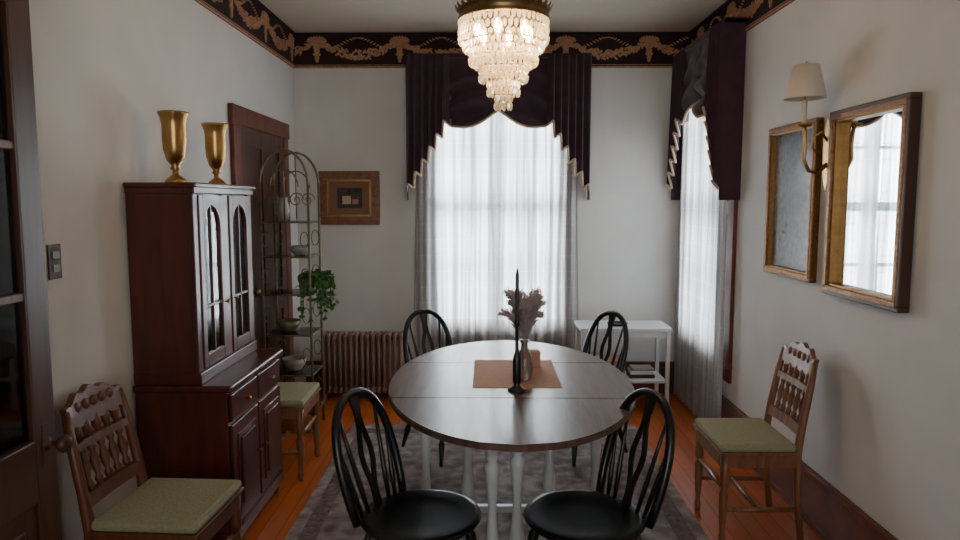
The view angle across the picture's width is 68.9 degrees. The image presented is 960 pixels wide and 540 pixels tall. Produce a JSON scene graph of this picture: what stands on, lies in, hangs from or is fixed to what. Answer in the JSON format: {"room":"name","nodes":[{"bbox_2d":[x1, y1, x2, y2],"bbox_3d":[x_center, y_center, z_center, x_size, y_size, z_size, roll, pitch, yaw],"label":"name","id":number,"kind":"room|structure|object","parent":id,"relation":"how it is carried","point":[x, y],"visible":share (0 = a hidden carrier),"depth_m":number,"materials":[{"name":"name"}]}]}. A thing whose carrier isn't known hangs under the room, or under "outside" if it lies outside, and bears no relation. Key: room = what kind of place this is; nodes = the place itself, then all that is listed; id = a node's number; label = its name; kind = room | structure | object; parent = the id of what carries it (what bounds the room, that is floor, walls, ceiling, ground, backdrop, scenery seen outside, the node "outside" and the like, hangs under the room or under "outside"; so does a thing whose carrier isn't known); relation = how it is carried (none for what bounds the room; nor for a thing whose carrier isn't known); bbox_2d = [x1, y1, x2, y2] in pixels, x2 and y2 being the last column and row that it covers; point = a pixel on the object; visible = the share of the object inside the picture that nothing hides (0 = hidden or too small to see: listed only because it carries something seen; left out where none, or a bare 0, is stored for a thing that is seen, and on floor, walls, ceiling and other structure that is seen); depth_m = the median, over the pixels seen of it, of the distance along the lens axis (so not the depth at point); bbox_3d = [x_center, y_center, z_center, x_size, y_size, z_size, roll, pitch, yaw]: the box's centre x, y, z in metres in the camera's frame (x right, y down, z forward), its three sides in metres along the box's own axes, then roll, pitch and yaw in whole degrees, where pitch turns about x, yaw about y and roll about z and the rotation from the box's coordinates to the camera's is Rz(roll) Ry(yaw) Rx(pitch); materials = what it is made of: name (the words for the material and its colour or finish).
{"room":"dining room","nodes":[
{"label":"dining room","id":0,"kind":"room"},
{"bbox_2d":[29,0,301,539],"bbox_3d":[-1.508,-0.074,2.051,0.160,2.740,6.990,0,6,0],"label":"wall","id":1,"kind":"structure","parent":0,"point":[103,70],"depth_m":2.69,"materials":[{"name":"paint"}]},
{"bbox_2d":[0,0,72,539],"bbox_3d":[-1.327,0.243,1.736,0.119,2.150,0.816,0,6,4],"label":"door","id":2,"kind":"structure","parent":1,"relation":"in","point":[29,446],"depth_m":2.02,"materials":[{"name":"brown wood"}]},
{"bbox_2d":[46,244,61,279],"bbox_3d":[-1.421,-0.028,2.341,0.011,0.116,0.070,0,6,0],"label":"light switch","id":3,"kind":"object","parent":1,"relation":"attached to","point":[54,263],"visible":1,"depth_m":2.33,"materials":[{"name":"brown"}]},
{"bbox_2d":[194,0,295,67],"bbox_3d":[-1.413,-1.310,1.929,0.030,0.255,6.674,0,6,0],"label":"trim","id":4,"kind":"structure","parent":1,"relation":"attached to","point":[252,18],"depth_m":4.42,"materials":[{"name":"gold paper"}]},
{"bbox_2d":[228,103,294,381],"bbox_3d":[-1.359,0.026,4.567,0.094,2.040,1.120,0,6,0],"label":"door","id":5,"kind":"structure","parent":1,"relation":"in","point":[254,135],"depth_m":4.49,"materials":[{"name":"brown wood"}]},
{"bbox_2d":[294,68,679,381],"bbox_3d":[0.089,-0.413,5.435,2.976,2.740,0.160,0,6,0],"label":"wall","id":6,"kind":"structure","parent":0,"point":[347,119],"depth_m":5.34,"materials":[{"name":"paint"}]},
{"bbox_2d":[318,171,379,224],"bbox_3d":[-0.994,-0.548,5.331,0.460,0.405,0.038,0,6,0],"label":"framed picture","id":7,"kind":"object","parent":6,"relation":"attached to","point":[346,197],"visible":0.96,"depth_m":5.33,"materials":[{"name":"brown wood"}]},
{"bbox_2d":[305,361,673,392],"bbox_3d":[0.088,0.836,5.464,2.896,0.250,0.032,0,6,0],"label":"baseboard","id":8,"kind":"structure","parent":6,"relation":"attached to","point":[636,386],"depth_m":5.45,"materials":[{"name":"brown wood"}]},
{"bbox_2d":[293,32,691,67],"bbox_3d":[0.088,-1.639,5.217,2.976,0.255,0.030,0,6,0],"label":"trim","id":9,"kind":"structure","parent":6,"relation":"attached to","point":[338,49],"depth_m":5.22,"materials":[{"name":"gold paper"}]},
{"bbox_2d":[405,53,591,199],"bbox_3d":[0.135,-1.055,5.196,1.377,1.065,0.184,0,6,0],"label":"valance","id":10,"kind":"object","parent":6,"relation":"attached to","point":[554,88],"visible":0.96,"depth_m":5.13,"materials":[{"name":"fabric"}]},
{"bbox_2d":[414,88,577,357],"bbox_3d":[0.125,-0.258,5.292,1.264,2.400,0.055,0,6,0],"label":"sheer curtain","id":11,"kind":"object","parent":10,"relation":"hanging from","point":[496,197],"visible":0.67,"depth_m":5.29,"materials":[{"name":"white fabric"}]},
{"bbox_2d":[259,0,726,32],"bbox_3d":[0.059,-1.486,1.896,3.296,0.100,6.990,0,6,0],"label":"ceiling","id":12,"kind":"structure","parent":0,"point":[302,16],"depth_m":4.70,"materials":[{"name":"paint"}]},
{"bbox_2d":[454,0,552,100],"bbox_3d":[0.095,-1.084,2.805,0.400,0.878,0.400,0,6,0],"label":"crystal chandelier","id":13,"kind":"object","parent":12,"relation":"hanging from","point":[525,25],"visible":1,"depth_m":2.78,"materials":[{"name":"gold metal"}]},
{"bbox_2d":[242,392,822,539],"bbox_3d":[0.059,1.340,2.179,3.296,0.100,6.990,0,6,0],"label":"floor","id":14,"kind":"structure","parent":0,"point":[279,514],"depth_m":3.73,"materials":[{"name":"brown wood"}]},
{"bbox_2d":[59,382,244,539],"bbox_3d":[-1.145,0.829,2.472,0.485,0.864,0.396,0,6,3],"label":"chair","id":15,"kind":"object","parent":14,"relation":"on","point":[159,508],"visible":1,"depth_m":2.42,"materials":[{"name":"brown wood"}]},
{"bbox_2d":[123,182,283,539],"bbox_3d":[-1.205,0.398,3.211,0.421,1.570,0.736,0,6,0],"label":"china hutch","id":16,"kind":"object","parent":14,"relation":"on","point":[207,399],"visible":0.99,"depth_m":2.89,"materials":[{"name":"brown wood"}]},
{"bbox_2d":[157,110,188,181],"bbox_3d":[-1.280,-0.512,2.935,0.126,0.295,0.126,0,6,0],"label":"brass urn","id":17,"kind":"object","parent":16,"relation":"on","point":[173,122],"visible":0.96,"depth_m":2.90,"materials":[{"name":"gold metal"}]},
{"bbox_2d":[201,122,228,183],"bbox_3d":[-1.276,-0.557,3.382,0.126,0.295,0.126,0,6,0],"label":"brass urn","id":18,"kind":"object","parent":16,"relation":"on","point":[214,132],"visible":0.91,"depth_m":3.34,"materials":[{"name":"gold metal"}]},
{"bbox_2d":[258,148,324,433],"bbox_3d":[-1.221,0.137,4.567,0.316,1.818,0.296,0,6,0],"label":"shelf unit","id":19,"kind":"object","parent":14,"relation":"on","point":[311,370],"visible":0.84,"depth_m":4.51,"materials":[{"name":"grey metal"}]},
{"bbox_2d":[275,197,290,220],"bbox_3d":[-1.271,-0.393,4.514,0.100,0.150,0.098,0,6,0],"label":"glass vase","id":20,"kind":"object","parent":19,"relation":"on","point":[279,209],"visible":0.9,"depth_m":4.48,"materials":[{"name":"grey glass"}]},
{"bbox_2d":[277,318,301,331],"bbox_3d":[-1.251,0.364,4.590,0.160,0.070,0.160,0,6,0],"label":"ceramic bowl","id":21,"kind":"object","parent":19,"relation":"on","point":[287,324],"visible":1,"depth_m":4.55,"materials":[{"name":"ceramic"}]},
{"bbox_2d":[282,355,306,370],"bbox_3d":[-1.221,0.617,4.615,0.160,0.080,0.160,0,6,0],"label":"ceramic bowl","id":22,"kind":"object","parent":19,"relation":"on","point":[292,362],"visible":0.98,"depth_m":4.57,"materials":[{"name":"grey ceramic"}]},
{"bbox_2d":[288,245,311,254],"bbox_3d":[-1.161,-0.127,4.520,0.150,0.060,0.150,0,6,0],"label":"ceramic bowl","id":23,"kind":"object","parent":19,"relation":"on","point":[295,249],"visible":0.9,"depth_m":4.47,"materials":[{"name":"grey ceramic"}]},
{"bbox_2d":[296,268,339,322],"bbox_3d":[-1.046,0.168,4.520,0.262,0.348,0.294,0,6,0],"label":"pothos","id":24,"kind":"object","parent":19,"relation":"on","point":[319,279],"visible":0.92,"depth_m":4.46,"materials":[{"name":"green plant"}]},
{"bbox_2d":[278,382,321,481],"bbox_3d":[-1.161,0.695,3.899,0.464,0.846,0.408,0,6,0],"label":"chair","id":25,"kind":"object","parent":14,"relation":"on","point":[297,399],"visible":0.29,"depth_m":3.82,"materials":[{"name":"brown wood"}]},
{"bbox_2d":[323,331,404,400],"bbox_3d":[-0.846,0.723,5.306,0.690,0.505,0.164,0,6,0],"label":"radiator","id":26,"kind":"object","parent":14,"relation":"on","point":[369,360],"visible":0.83,"depth_m":5.24,"materials":[{"name":"metal"}]},
{"bbox_2d":[284,424,709,539],"bbox_3d":[0.072,1.236,2.661,1.880,0.011,4.050,0,6,0],"label":"area rug","id":27,"kind":"object","parent":14,"relation":"on","point":[324,516],"visible":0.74,"depth_m":3.71,"materials":[{"name":"grey carpet"}]},
{"bbox_2d":[331,387,481,539],"bbox_3d":[-0.240,0.839,2.430,0.498,0.819,0.424,3,6,24],"label":"chair","id":28,"kind":"object","parent":27,"relation":"on","point":[416,514],"visible":1,"depth_m":2.43,"materials":[{"name":"black paint"}]},
{"bbox_2d":[401,309,452,466],"bbox_3d":[-0.209,0.666,4.163,0.424,0.819,0.498,-4,7,-37],"label":"chair","id":29,"kind":"object","parent":27,"relation":"on","point":[423,313],"visible":0.33,"depth_m":4.26,"materials":[{"name":"black paint"}]},
{"bbox_2d":[389,340,635,539],"bbox_3d":[0.130,0.828,3.072,1.030,0.718,1.670,0,6,0],"label":"dining table","id":30,"kind":"object","parent":27,"relation":"on","point":[433,393],"visible":0.75,"depth_m":2.74,"materials":[{"name":"brown wood"}]},
{"bbox_2d":[508,268,525,392],"bbox_3d":[0.149,0.241,2.812,0.074,0.500,0.074,0,6,0],"label":"candlestick","id":31,"kind":"object","parent":30,"relation":"on","point":[516,388],"visible":1,"depth_m":2.81,"materials":[{"name":"black paint"}]},
{"bbox_2d":[473,360,561,387],"bbox_3d":[0.156,0.459,3.130,0.370,0.004,0.500,0,6,0],"label":"table runner","id":32,"kind":"object","parent":30,"relation":"on","point":[487,373],"visible":0.79,"depth_m":3.08,"materials":[{"name":"brown fabric"}]},
{"bbox_2d":[497,286,546,380],"bbox_3d":[0.190,0.270,2.992,0.192,0.400,0.180,5,8,42],"label":"vase","id":33,"kind":"object","parent":32,"relation":"on","point":[529,305],"visible":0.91,"depth_m":2.97,"materials":[{"name":"clear glass"}]},
{"bbox_2d":[519,349,539,367],"bbox_3d":[0.227,0.409,3.235,0.100,0.075,0.060,0,6,0],"label":"box","id":34,"kind":"object","parent":32,"relation":"on","point":[535,353],"visible":0.5,"depth_m":3.21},
{"bbox_2d":[523,388,674,539],"bbox_3d":[0.395,0.840,2.425,0.498,0.819,0.424,-2,6,-23],"label":"chair","id":35,"kind":"object","parent":27,"relation":"on","point":[572,514],"visible":0.96,"depth_m":2.43,"materials":[{"name":"black paint"}]},
{"bbox_2d":[571,310,628,466],"bbox_3d":[0.611,0.667,4.149,0.498,0.819,0.424,-4,7,-33],"label":"chair","id":36,"kind":"object","parent":27,"relation":"on","point":[612,314],"visible":0.3,"depth_m":4.20,"materials":[{"name":"black paint"}]},
{"bbox_2d":[574,320,672,402],"bbox_3d":[1.033,0.694,5.126,0.650,0.600,0.340,0,6,0],"label":"side table","id":37,"kind":"object","parent":14,"relation":"on","point":[657,329],"visible":0.59,"depth_m":4.98,"materials":[{"name":"paint"}]},
{"bbox_2d":[590,354,624,374],"bbox_3d":[0.923,0.707,5.118,0.250,0.138,0.210,0,6,0],"label":"storage basket","id":38,"kind":"object","parent":37,"relation":"on","point":[609,360],"visible":0.2,"depth_m":5.08,"materials":[{"name":"brown wicker"}]},
{"bbox_2d":[607,321,627,325],"bbox_3d":[0.993,0.388,5.055,0.150,0.020,0.150,0,6,0],"label":"tray","id":39,"kind":"object","parent":37,"relation":"on","point":[616,323],"visible":0.4,"depth_m":5.05,"materials":[{"name":"black paint"}]},
{"bbox_2d":[626,364,654,377],"bbox_3d":[1.173,0.741,5.119,0.180,0.070,0.140,0,6,0],"label":"book stack","id":40,"kind":"object","parent":37,"relation":"on","point":[634,370],"visible":1,"depth_m":5.06,"materials":[{"name":"white paper"}]},
{"bbox_2d":[693,342,818,539],"bbox_3d":[1.253,0.756,3.200,0.442,0.864,0.404,0,6,0],"label":"chair","id":41,"kind":"object","parent":14,"relation":"on","point":[731,442],"visible":1,"depth_m":3.11,"materials":[{"name":"brown wood"}]},
{"bbox_2d":[722,0,959,539],"bbox_3d":[1.627,-0.072,2.024,0.160,2.740,6.990,0,6,0],"label":"wall","id":42,"kind":"structure","parent":0,"point":[883,427],"depth_m":2.77,"materials":[{"name":"paint"}]},
{"bbox_2d":[665,17,746,199],"bbox_3d":[1.476,-1.004,4.691,0.185,1.065,1.108,0,6,0],"label":"valance","id":43,"kind":"object","parent":42,"relation":"attached to","point":[708,75],"visible":1,"depth_m":4.20,"materials":[{"name":"fabric"}]},
{"bbox_2d":[673,110,726,417],"bbox_3d":[1.493,-0.204,4.756,0.056,2.400,1.074,0,6,0],"label":"sheer curtain","id":44,"kind":"object","parent":43,"relation":"hanging from","point":[700,294],"visible":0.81,"depth_m":4.74,"materials":[{"name":"white fabric"}]},
{"bbox_2d":[722,200,737,383],"bbox_3d":[1.601,-0.391,4.761,0.160,2.110,1.040,0,6,0],"label":"window","id":45,"kind":"structure","parent":42,"relation":"in","point":[732,205],"depth_m":4.33,"materials":[{"name":"brown paint"}]},
{"bbox_2d":[689,0,794,42],"bbox_3d":[1.532,-1.307,1.901,0.030,0.255,6.670,0,6,0],"label":"trim","id":46,"kind":"structure","parent":42,"relation":"attached to","point":[755,11],"depth_m":4.12,"materials":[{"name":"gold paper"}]},
{"bbox_2d":[763,117,823,282],"bbox_3d":[1.540,-0.342,3.470,0.038,0.755,0.540,0,6,0],"label":"framed mirror","id":47,"kind":"object","parent":42,"relation":"attached to","point":[792,192],"depth_m":3.46,"materials":[{"name":"grey mirror"}]},
{"bbox_2d":[783,61,829,190],"bbox_3d":[1.452,-0.635,3.105,0.208,0.566,0.176,0,6,0],"label":"wall sconce","id":48,"kind":"object","parent":42,"relation":"attached to","point":[806,82],"depth_m":3.07,"materials":[{"name":"beige fabric"}]},
{"bbox_2d":[721,395,897,539],"bbox_3d":[1.529,1.167,2.149,0.036,0.250,6.670,0,6,0],"label":"baseboard","id":49,"kind":"structure","parent":42,"relation":"attached to","point":[833,516],"depth_m":3.13,"materials":[{"name":"brown wood"}]},
{"bbox_2d":[821,92,921,312],"bbox_3d":[1.529,-0.262,2.775,0.048,0.785,0.575,0,6,0],"label":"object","id":50,"kind":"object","parent":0,"point":[872,171],"depth_m":2.73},
{"bbox_2d":[821,92,921,312],"bbox_3d":[1.529,-0.262,2.775,0.048,0.785,0.575,0,6,0],"label":"mirror","id":51,"kind":"object","parent":50,"relation":"attached to","point":[873,150],"depth_m":2.74,"materials":[{"name":"brown mirror"}]}
]}

